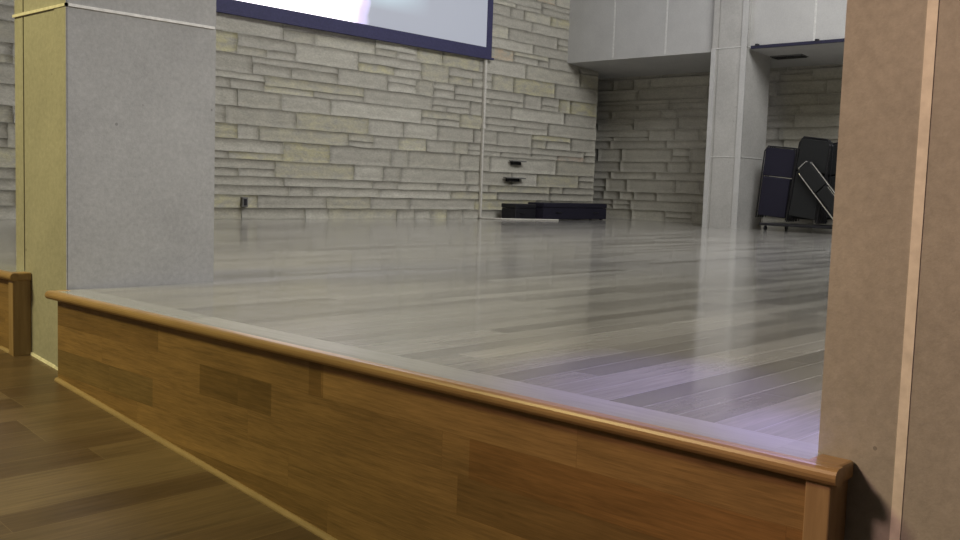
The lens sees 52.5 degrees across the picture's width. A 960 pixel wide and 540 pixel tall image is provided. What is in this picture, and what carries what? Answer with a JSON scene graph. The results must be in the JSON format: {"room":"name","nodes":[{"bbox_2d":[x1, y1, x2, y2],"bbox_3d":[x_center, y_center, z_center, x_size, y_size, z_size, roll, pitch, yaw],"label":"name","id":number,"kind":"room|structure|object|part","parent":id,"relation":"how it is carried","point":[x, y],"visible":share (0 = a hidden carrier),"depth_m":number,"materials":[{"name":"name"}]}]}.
{"room":"community hall","nodes":[
{"label":"community hall","id":0,"kind":"room"},
{"bbox_2d":[12,0,215,369],"bbox_3d":[-1.622,-3.008,4.351,0.550,7.060,0.718,6,7,43],"label":"concrete column","id":1,"kind":"structure","parent":0,"point":[115,99],"depth_m":4.34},
{"bbox_2d":[0,349,322,539],"bbox_3d":[-3.099,1.463,-0.211,18.000,1.715,8.350,6,7,43],"label":"floor","id":2,"kind":"structure","parent":0,"point":[71,469],"depth_m":3.13,"materials":[{"name":"brown wood"}]},
{"bbox_2d":[0,0,598,218],"bbox_3d":[-2.197,-3.973,12.796,0.488,6.621,12.209,6,7,43],"label":"wall","id":3,"kind":"structure","parent":0,"point":[310,123],"depth_m":13.67,"materials":[{"name":"stone"}]},
{"bbox_2d":[240,197,247,206],"bbox_3d":[-2.915,-0.839,12.042,0.060,0.120,0.080,6,7,43],"label":"wall outlet","id":4,"kind":"object","parent":3,"relation":"attached to","point":[244,200],"visible":1,"depth_m":12.02,"materials":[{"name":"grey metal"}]},
{"bbox_2d":[216,0,493,59],"bbox_3d":[-1.815,-4.854,12.686,0.050,3.480,6.080,6,7,43],"label":"projection screen","id":5,"kind":"object","parent":3,"relation":"attached to","point":[461,27],"visible":1,"depth_m":13.54,"materials":[{"name":"grey fabric"}]},
{"bbox_2d":[478,59,487,216],"bbox_3d":[0.047,-2.034,15.077,0.055,2.440,0.068,6,7,43],"label":"cable raceway","id":6,"kind":"object","parent":3,"relation":"attached to","point":[484,87],"visible":1,"depth_m":15.05,"materials":[{"name":"white plastic"}]},
{"bbox_2d":[503,177,525,181],"bbox_3d":[0.545,-1.453,15.652,0.120,0.068,0.460,6,7,43],"label":"wall bracket","id":7,"kind":"object","parent":3,"relation":"attached to","point":[509,179],"visible":1,"depth_m":15.60,"materials":[{"name":"metal"}]},
{"bbox_3d":[0.523,-1.451,15.672,0.060,0.060,0.276,6,7,43],"label":"plate","id":8,"kind":"part","parent":7,"relation":"part of","materials":[{"name":"metal"}]},
{"bbox_2d":[509,160,526,164],"bbox_3d":[0.595,-1.724,15.672,0.120,0.068,0.340,6,7,43],"label":"wall bracket","id":9,"kind":"object","parent":3,"relation":"attached to","point":[512,162],"visible":1,"depth_m":15.63,"materials":[{"name":"metal"}]},
{"bbox_3d":[0.573,-1.722,15.693,0.060,0.060,0.204,6,7,43],"label":"plate","id":10,"kind":"part","parent":9,"relation":"part of","materials":[{"name":"metal"}]},
{"bbox_2d":[0,218,831,444],"bbox_3d":[4.013,0.684,7.655,18.400,1.400,12.800,6,7,43],"label":"floor","id":11,"kind":"structure","parent":0,"point":[723,326],"depth_m":4.29,"materials":[{"name":"grey wood"}]},
{"bbox_2d":[0,263,30,355],"bbox_3d":[-3.409,0.062,5.680,3.730,0.409,0.158,6,7,43],"label":"stage","id":12,"kind":"object","parent":11,"relation":"attached to","point":[15,285],"visible":0.76,"depth_m":4.41,"materials":[{"name":"brown wood"}]},
{"bbox_3d":[-3.453,0.158,5.649,3.613,0.168,0.018,6,7,43],"label":"shoe moulding","id":13,"kind":"part","parent":12,"relation":"part of","materials":[{"name":"brown wood"}]},
{"bbox_3d":[-3.402,0.077,5.694,3.613,0.377,0.128,6,7,43],"label":"panel","id":14,"kind":"part","parent":12,"relation":"part of","materials":[{"name":"brown wood"}]},
{"bbox_3d":[-2.090,0.230,4.428,0.050,0.375,0.082,6,7,43],"label":"post","id":15,"kind":"part","parent":12,"relation":"part of","materials":[{"name":"brown wood"}]},
{"bbox_2d":[45,289,853,539],"bbox_3d":[-0.547,0.591,3.036,3.404,0.736,0.158,6,7,43],"label":"stage","id":16,"kind":"object","parent":11,"relation":"attached to","point":[340,441],"visible":0.99,"depth_m":2.61,"materials":[{"name":"brown wood"}]},
{"bbox_3d":[-0.593,0.761,3.012,3.287,0.346,0.018,6,7,43],"label":"shoe moulding","id":17,"kind":"part","parent":16,"relation":"part of","materials":[{"name":"brown wood"}]},
{"bbox_3d":[0.653,0.746,1.894,0.050,0.702,0.082,6,7,43],"label":"post","id":18,"kind":"part","parent":16,"relation":"part of","materials":[{"name":"brown wood"}]},
{"bbox_2d":[501,203,535,218],"bbox_3d":[0.623,-0.922,15.395,0.342,0.250,0.502,6,7,43],"label":"equipment case","id":19,"kind":"object","parent":11,"relation":"on","point":[509,210],"visible":0.88,"depth_m":15.26,"materials":[{"name":"black plastic"}]},
{"bbox_3d":[0.615,-1.014,15.398,0.312,0.068,0.502,6,7,43],"label":"lid","id":20,"kind":"part","parent":19,"relation":"part of","materials":[{"name":"black plastic"}]},
{"bbox_2d":[481,217,558,220],"bbox_3d":[0.640,-0.794,15.229,1.266,0.024,0.172,1,5,-12],"label":"cord","id":21,"kind":"object","parent":11,"relation":"on","point":[481,217],"visible":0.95,"depth_m":15.15,"materials":[{"name":"white plastic"}]},
{"bbox_2d":[528,202,606,219],"bbox_3d":[1.480,-0.974,16.188,0.372,0.275,1.712,6,7,43],"label":"equipment case","id":22,"kind":"object","parent":11,"relation":"on","point":[544,210],"visible":0.78,"depth_m":15.96,"materials":[{"name":"black plastic"}]},
{"bbox_3d":[1.472,-1.075,16.189,0.342,0.074,1.712,6,7,43],"label":"lid","id":23,"kind":"part","parent":22,"relation":"part of","materials":[{"name":"black plastic"}]},
{"bbox_2d":[759,222,832,229],"bbox_3d":[4.855,-0.594,14.029,1.420,0.111,0.800,6,7,43],"label":"cart","id":24,"kind":"object","parent":11,"relation":"on","point":[784,224],"visible":0.6,"depth_m":13.94,"materials":[{"name":"metal"}]},
{"bbox_2d":[755,145,796,221],"bbox_3d":[4.328,-1.266,14.244,0.055,1.106,0.606,-3,7,-45],"label":"folding chair","id":25,"kind":"object","parent":24,"relation":"on","point":[779,162],"visible":0.96,"depth_m":14.22,"materials":[{"name":"blue fabric"}]},
{"bbox_3d":[4.303,-1.066,14.263,0.032,0.572,0.440,-3,12,-45],"label":"seat","id":26,"kind":"part","parent":25,"relation":"part of","materials":[{"name":"blue fabric"}]},
{"bbox_3d":[4.364,-1.567,14.201,0.028,0.412,0.476,-3,12,-45],"label":"backrest","id":27,"kind":"part","parent":25,"relation":"part of","materials":[{"name":"blue fabric"}]},
{"bbox_3d":[4.470,-1.000,14.137,0.024,0.579,0.018,-3,12,-45],"label":"leg","id":28,"kind":"part","parent":25,"relation":"part of","materials":[{"name":"metal"}]},
{"bbox_2d":[757,148,797,221],"bbox_3d":[4.375,-1.269,14.295,0.055,1.106,0.606,-3,7,-45],"label":"folding chair","id":29,"kind":"object","parent":24,"relation":"on","point":[795,148],"visible":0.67,"depth_m":14.18,"materials":[{"name":"black metal"}]},
{"bbox_2d":[786,136,830,223],"bbox_3d":[4.632,-1.270,13.739,0.055,1.233,0.612,-3,7,-45],"label":"folding chair","id":30,"kind":"object","parent":24,"relation":"on","point":[804,204],"visible":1,"depth_m":13.72,"materials":[{"name":"black fabric"}]},
{"bbox_3d":[4.601,-1.050,13.765,0.032,0.637,0.400,-3,14,-45],"label":"seat","id":31,"kind":"part","parent":30,"relation":"part of","materials":[{"name":"black fabric"}]},
{"bbox_3d":[4.679,-1.603,13.679,0.028,0.458,0.436,-3,14,-45],"label":"backrest","id":32,"kind":"part","parent":30,"relation":"part of","materials":[{"name":"black fabric"}]},
{"bbox_2d":[788,137,828,223],"bbox_3d":[4.670,-1.269,13.808,0.055,1.222,0.576,-3,7,-45],"label":"folding chair","id":33,"kind":"object","parent":24,"relation":"on","point":[819,217],"visible":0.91,"depth_m":13.75,"materials":[{"name":"black metal"}]},
{"bbox_2d":[790,140,828,223],"bbox_3d":[4.707,-1.268,13.877,0.055,1.210,0.538,-3,7,-45],"label":"folding chair","id":34,"kind":"object","parent":24,"relation":"on","point":[825,140],"visible":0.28,"depth_m":13.76,"materials":[{"name":"black metal"}]},
{"bbox_2d":[792,165,828,223],"bbox_3d":[4.745,-1.267,13.945,0.055,1.190,0.482,-3,8,-45],"label":"folding chair","id":35,"kind":"object","parent":24,"relation":"on","point":[828,165],"visible":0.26,"depth_m":13.82,"materials":[{"name":"black fabric"}]},
{"bbox_2d":[795,140,833,223],"bbox_3d":[4.802,-1.272,13.993,0.055,1.204,0.520,-3,7,-45],"label":"folding chair","id":36,"kind":"object","parent":24,"relation":"on","point":[832,146],"visible":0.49,"depth_m":13.81,"materials":[{"name":"black fabric"}]},
{"bbox_3d":[4.825,-1.609,13.957,0.028,0.458,0.436,-3,9,-45],"label":"backrest","id":37,"kind":"part","parent":36,"relation":"part of","materials":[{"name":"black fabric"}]},
{"bbox_2d":[817,142,837,223],"bbox_3d":[5.021,-1.244,13.978,0.741,1.177,0.055,6,6,41],"label":"folding chair","id":38,"kind":"object","parent":24,"relation":"on","point":[834,161],"visible":0.05,"depth_m":13.92,"materials":[{"name":"black fabric"}]},
{"bbox_3d":[4.981,-1.560,14.005,0.496,0.424,0.028,-10,-4,41],"label":"backrest","id":39,"kind":"part","parent":38,"relation":"part of","materials":[{"name":"black fabric"}]},
{"bbox_3d":[5.033,-1.041,13.963,0.460,0.588,0.032,-10,-4,41],"label":"seat","id":40,"kind":"part","parent":38,"relation":"part of","materials":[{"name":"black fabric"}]},
{"bbox_2d":[798,161,834,218],"bbox_3d":[4.788,-1.030,13.466,0.055,0.955,0.891,-3,7,-43],"label":"folding chair","id":41,"kind":"object","parent":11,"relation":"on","point":[807,171],"visible":0.67,"depth_m":13.53,"materials":[{"name":"black fabric"}]},
{"bbox_3d":[4.634,-1.299,13.605,0.028,0.424,0.216,-3,-35,-43],"label":"backrest","id":42,"kind":"part","parent":41,"relation":"part of","materials":[{"name":"black fabric"}]},
{"bbox_3d":[4.857,-0.882,13.382,0.032,0.588,0.180,-3,-35,-43],"label":"seat","id":43,"kind":"part","parent":41,"relation":"part of","materials":[{"name":"black fabric"}]},
{"bbox_2d":[569,42,843,78],"bbox_3d":[7.954,-2.940,11.535,18.500,0.340,1.510,6,7,43],"label":"ceiling","id":44,"kind":"structure","parent":0,"point":[828,53],"depth_m":15.54,"materials":[{"name":"paint"}]},
{"bbox_2d":[770,54,807,59],"bbox_3d":[4.617,-3.192,14.548,0.500,0.052,0.240,6,7,43],"label":"ceiling vent","id":45,"kind":"object","parent":44,"relation":"in","point":[793,56],"visible":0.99,"depth_m":14.48,"materials":[{"name":"grey metal"}]},
{"bbox_3d":[4.618,-3.197,14.547,0.500,0.042,0.240,6,7,43],"label":"frame","id":46,"kind":"part","parent":45,"relation":"part of","materials":[{"name":"grey metal"}]},
{"bbox_2d":[567,0,846,62],"bbox_3d":[7.990,-4.768,10.556,17.420,3.970,0.306,6,7,43],"label":"wall","id":47,"kind":"structure","parent":0,"point":[599,30],"depth_m":15.08,"materials":[{"name":"concrete"}]},
{"bbox_2d":[751,38,844,48],"bbox_3d":[5.331,-3.092,12.887,3.790,0.065,0.060,6,7,43],"label":"track","id":48,"kind":"object","parent":47,"relation":"attached to","point":[817,41],"visible":0.51,"depth_m":13.66,"materials":[{"name":"metal"}]},
{"bbox_2d":[592,64,842,230],"bbox_3d":[8.469,-1.714,12.315,18.600,2.920,0.325,6,7,43],"label":"wall","id":49,"kind":"structure","parent":0,"point":[650,142],"depth_m":16.88,"materials":[{"name":"stone"}]},
{"bbox_2d":[702,0,770,228],"bbox_3d":[3.944,-3.927,14.565,0.585,6.600,0.775,6,7,43],"label":"concrete column","id":50,"kind":"structure","parent":0,"point":[739,74],"depth_m":14.46,"materials":[{"name":"white concrete"}]},
{"bbox_2d":[818,0,959,539],"bbox_3d":[1.184,-2.495,1.750,0.514,7.450,0.692,6,7,43],"label":"concrete column","id":51,"kind":"structure","parent":0,"point":[890,399],"depth_m":1.80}
]}

